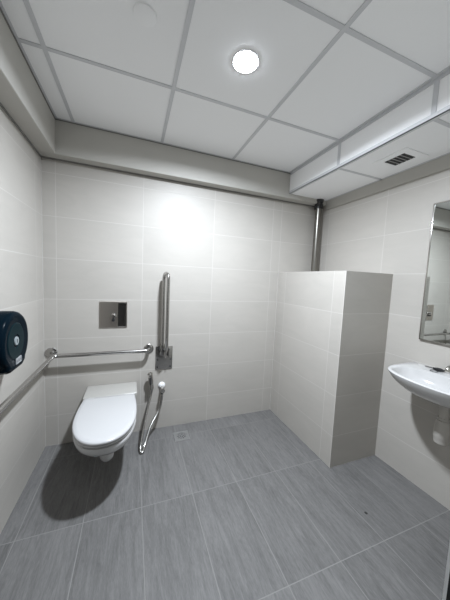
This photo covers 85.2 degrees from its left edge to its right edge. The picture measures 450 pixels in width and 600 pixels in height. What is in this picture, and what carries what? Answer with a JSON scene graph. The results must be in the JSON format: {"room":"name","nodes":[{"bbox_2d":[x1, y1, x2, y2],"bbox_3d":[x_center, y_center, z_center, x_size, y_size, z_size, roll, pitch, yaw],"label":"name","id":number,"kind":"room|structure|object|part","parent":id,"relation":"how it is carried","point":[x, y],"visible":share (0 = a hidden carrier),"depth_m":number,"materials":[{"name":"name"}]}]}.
{"room":"public restroom","nodes":[
{"label":"public restroom","id":0,"kind":"room"},
{"bbox_2d":[0,106,44,533],"bbox_3d":[-1.066,-0.080,0.874,0.150,2.600,1.880,1,5,-21],"label":"wall","id":1,"kind":"structure","parent":0,"point":[22,423],"depth_m":1.43,"materials":[{"name":"beige tile"}]},
{"bbox_2d":[0,311,27,374],"bbox_3d":[-1.011,0.187,1.109,0.124,0.274,0.278,1,5,-21],"label":"dispenser","id":2,"kind":"object","parent":1,"relation":"attached to","point":[13,326],"visible":1,"depth_m":1.08,"materials":[{"name":"black plastic"}]},
{"bbox_2d":[0,344,153,413],"bbox_3d":[-0.756,0.467,1.362,0.787,0.092,1.294,1,5,-21],"label":"grab rail","id":3,"kind":"object","parent":1,"relation":"attached to","point":[51,353],"visible":1,"depth_m":1.79,"materials":[{"name":"silver metal"}]},
{"bbox_2d":[0,11,54,152],"bbox_3d":[-0.885,-1.034,0.798,0.110,0.249,1.789,1,5,-21],"label":"wall","id":4,"kind":"structure","parent":0,"point":[21,96],"depth_m":1.21,"materials":[{"name":"grey paint"}]},
{"bbox_2d":[0,102,40,156],"bbox_3d":[-0.953,-0.910,0.829,0.008,0.008,1.870,1,5,-21],"label":"trim","id":5,"kind":"structure","parent":4,"relation":"attached to","point":[1,105],"depth_m":1.36,"materials":[{"name":"grey metal"}]},
{"bbox_2d":[41,158,314,446],"bbox_3d":[-0.207,-0.157,2.277,2.744,2.600,0.150,1,5,-21],"label":"wall","id":6,"kind":"structure","parent":0,"point":[108,235],"depth_m":2.09,"materials":[{"name":"beige tile"}]},
{"bbox_2d":[72,382,136,461],"bbox_3d":[-0.799,0.896,1.673,0.374,0.356,0.761,1,5,-21],"label":"toilet","id":7,"kind":"object","parent":6,"relation":"attached to","point":[104,421],"visible":1,"depth_m":1.52,"materials":[{"name":"white ceramic"}]},
{"bbox_3d":[-0.757,0.763,1.558,0.360,0.015,0.527,1,5,-21],"label":"seat","id":8,"kind":"part","parent":7,"relation":"part of","materials":[{"name":"white plastic"}]},
{"bbox_3d":[-0.757,0.741,1.559,0.368,0.025,0.548,1,5,-21],"label":"lid","id":9,"kind":"part","parent":7,"relation":"part of","materials":[{"name":"white plastic"}]},
{"bbox_3d":[-0.803,0.884,1.677,0.366,0.233,0.745,1,5,-21],"label":"bowl","id":10,"kind":"part","parent":7,"relation":"part of","materials":[{"name":"white ceramic"}]},
{"bbox_2d":[99,302,126,327],"bbox_3d":[-0.888,0.119,1.947,0.203,0.208,0.041,1,5,-21],"label":"flush plate","id":11,"kind":"object","parent":6,"relation":"attached to","point":[111,314],"visible":1,"depth_m":1.96,"materials":[{"name":"silver metal"}]},
{"bbox_3d":[-0.833,0.119,1.979,0.065,0.194,0.006,1,5,-21],"label":"push panel","id":12,"kind":"part","parent":11,"relation":"part of","materials":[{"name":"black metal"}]},
{"bbox_2d":[139,372,164,454],"bbox_3d":[-0.585,0.883,1.997,0.152,0.544,0.354,2,5,-3],"label":"bidet sprayer","id":13,"kind":"object","parent":6,"relation":"attached to","point":[161,385],"visible":1,"depth_m":2.03,"materials":[{"name":"silver metal"}]},
{"bbox_2d":[155,272,172,369],"bbox_3d":[-0.489,0.191,2.030,0.145,0.845,0.178,1,5,-21],"label":"rail","id":14,"kind":"object","parent":6,"relation":"attached to","point":[163,353],"visible":1,"depth_m":2.05,"materials":[{"name":"silver metal"}]},
{"bbox_3d":[-0.533,0.502,2.136,0.145,0.203,0.008,1,5,-21],"label":"wall plate","id":15,"kind":"part","parent":14,"relation":"part of","materials":[{"name":"silver metal"}]},
{"bbox_3d":[-0.487,0.136,2.010,0.056,0.734,0.150,1,5,-21],"label":"folding arm","id":16,"kind":"part","parent":14,"relation":"part of","materials":[{"name":"silver metal"}]},
{"bbox_2d":[37,120,325,205],"bbox_3d":[-0.100,-1.106,2.092,2.488,0.249,0.092,1,5,-21],"label":"wall","id":17,"kind":"structure","parent":0,"point":[73,142],"depth_m":1.91,"materials":[{"name":"grey paint"}]},
{"bbox_2d":[41,156,313,206],"bbox_3d":[-0.141,-0.982,2.132,2.444,0.008,0.012,1,5,-21],"label":"trim","id":18,"kind":"structure","parent":17,"relation":"attached to","point":[41,156],"depth_m":2.00,"materials":[{"name":"grey metal"}]},
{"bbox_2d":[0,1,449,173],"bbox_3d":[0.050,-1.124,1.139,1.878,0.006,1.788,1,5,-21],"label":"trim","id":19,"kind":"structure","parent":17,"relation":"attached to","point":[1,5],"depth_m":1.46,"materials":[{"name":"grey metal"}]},
{"bbox_2d":[16,0,436,159],"bbox_3d":[0.050,-1.124,1.139,1.878,0.006,1.788,1,5,-21],"label":"ceiling grid","id":20,"kind":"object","parent":17,"relation":"attached to","point":[304,7],"depth_m":1.14,"materials":[{"name":"grey metal"}]},
{"bbox_2d":[289,105,449,193],"bbox_3d":[0.929,-0.932,1.487,0.023,0.023,1.788,1,5,-21],"label":"trim","id":21,"kind":"structure","parent":17,"relation":"attached to","point":[445,110],"depth_m":1.45,"materials":[{"name":"white metal"}]},
{"bbox_2d":[0,409,449,599],"bbox_3d":[0.186,1.308,1.176,2.744,0.100,2.750,1,5,-21],"label":"floor","id":22,"kind":"structure","parent":0,"point":[242,508],"depth_m":1.34,"materials":[{"name":"grey tile"}]},
{"bbox_2d":[173,430,189,441],"bbox_3d":[-0.369,1.156,2.082,0.124,0.003,0.124,1,5,-21],"label":"floor drain","id":23,"kind":"object","parent":22,"relation":"on","point":[182,435],"visible":1,"depth_m":2.08,"materials":[{"name":"metal"}]},
{"bbox_2d":[0,0,449,171],"bbox_3d":[0.297,-1.216,0.976,2.744,0.231,2.730,1,5,-21],"label":"ceiling","id":24,"kind":"structure","parent":0,"point":[354,81],"depth_m":1.18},
{"bbox_2d":[133,2,156,26],"bbox_3d":[-0.316,-1.124,0.967,0.090,0.006,0.090,1,5,-21],"label":"disc","id":25,"kind":"object","parent":24,"relation":"attached to","point":[144,13],"visible":1,"depth_m":0.96,"materials":[{"name":"white plastic"}]},
{"bbox_2d":[232,49,259,73],"bbox_3d":[0.098,-1.122,1.155,0.132,0.008,0.132,1,5,-21],"label":"recessed light","id":26,"kind":"object","parent":24,"relation":"in","point":[244,61],"visible":1,"depth_m":1.15,"materials":[{"name":"white plastic"}]},
{"bbox_2d":[270,271,392,467],"bbox_3d":[0.869,0.480,2.211,0.460,1.440,0.843,1,5,-21],"label":"wall partition","id":27,"kind":"structure","parent":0,"point":[331,327],"depth_m":1.87,"materials":[{"name":"beige tile"}]},
{"bbox_2d":[311,199,323,270],"bbox_3d":[0.930,-0.635,2.489,0.088,0.740,0.088,1,5,-21],"label":"metal pipe","id":28,"kind":"object","parent":27,"relation":"on","point":[318,206],"visible":0.87,"depth_m":2.46,"materials":[{"name":"silver metal"}]},
{"bbox_2d":[289,74,449,200],"bbox_3d":[1.138,-1.020,1.556,0.456,0.199,1.788,1,5,-21],"label":"ceiling","id":29,"kind":"structure","parent":0,"point":[432,139],"depth_m":1.54,"materials":[{"name":"white paint"}]},
{"bbox_2d":[373,147,428,169],"bbox_3d":[1.143,-0.921,1.603,0.210,0.006,0.220,1,5,-21],"label":"ceiling vent","id":30,"kind":"object","parent":29,"relation":"in","point":[405,156],"visible":1,"depth_m":1.59,"materials":[{"name":"metal"}]},
{"bbox_2d":[317,154,449,509],"bbox_3d":[1.356,-0.045,1.785,0.162,2.600,1.880,1,5,-21],"label":"wall","id":31,"kind":"structure","parent":0,"point":[388,231],"depth_m":1.77,"materials":[{"name":"beige tile"}]},
{"bbox_2d":[290,69,449,200],"bbox_3d":[1.136,-1.014,1.556,0.460,0.192,1.788,1,5,-21],"label":"trim","id":32,"kind":"structure","parent":31,"relation":"attached to","point":[436,82],"depth_m":1.48,"materials":[{"name":"grey metal"}]},
{"bbox_2d":[388,362,449,408],"bbox_3d":[1.220,0.512,1.391,0.376,0.130,0.528,1,5,-21],"label":"washbasin","id":33,"kind":"object","parent":31,"relation":"attached to","point":[433,387],"visible":0.99,"depth_m":1.45,"materials":[{"name":"white ceramic"}]},
{"bbox_2d":[426,366,444,371],"bbox_3d":[1.315,0.431,1.529,0.077,0.017,0.087,4,5,16],"label":"key","id":34,"kind":"object","parent":33,"relation":"on","point":[434,368],"visible":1,"depth_m":1.51,"materials":[{"name":"metal"}]},
{"bbox_2d":[433,406,449,445],"bbox_3d":[1.303,0.705,1.422,0.194,0.250,0.076,1,5,-21],"label":"trap","id":35,"kind":"object","parent":33,"relation":"attached to","point":[441,430],"visible":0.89,"depth_m":1.38,"materials":[{"name":"white plastic"}]},
{"bbox_2d":[445,365,449,372],"bbox_3d":[1.308,0.387,1.369,0.163,0.133,0.092,1,5,-21],"label":"tap","id":36,"kind":"object","parent":33,"relation":"on","point":[447,369],"visible":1,"depth_m":1.36,"materials":[{"name":"silver metal"}]},
{"bbox_2d":[419,200,449,345],"bbox_3d":[1.446,-0.150,1.329,0.015,0.892,0.628,1,5,-21],"label":"mirror","id":37,"kind":"object","parent":31,"relation":"attached to","point":[435,315],"visible":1,"depth_m":1.56,"materials":[{"name":"clear glass"}]},
{"bbox_3d":[0.502,0.032,0.384,2.744,2.600,0.150,1,5,-21],"label":"wall","id":38,"kind":"structure","parent":0,"visible":0},
{"bbox_2d":[442,543,449,599],"bbox_3d":[-0.015,0.268,0.291,1.045,2.100,0.006,1,5,-21],"label":"trim","id":39,"kind":"structure","parent":38,"relation":"attached to","point":[448,558],"depth_m":0.49,"materials":[{"name":"grey paint"}]},
{"bbox_2d":[446,573,449,599],"bbox_3d":[0.012,0.275,0.222,1.045,2.100,0.144,1,5,-21],"label":"trim","id":40,"kind":"structure","parent":38,"relation":"attached to","point":[448,588],"depth_m":0.49,"materials":[{"name":"black rubber"}]}
]}

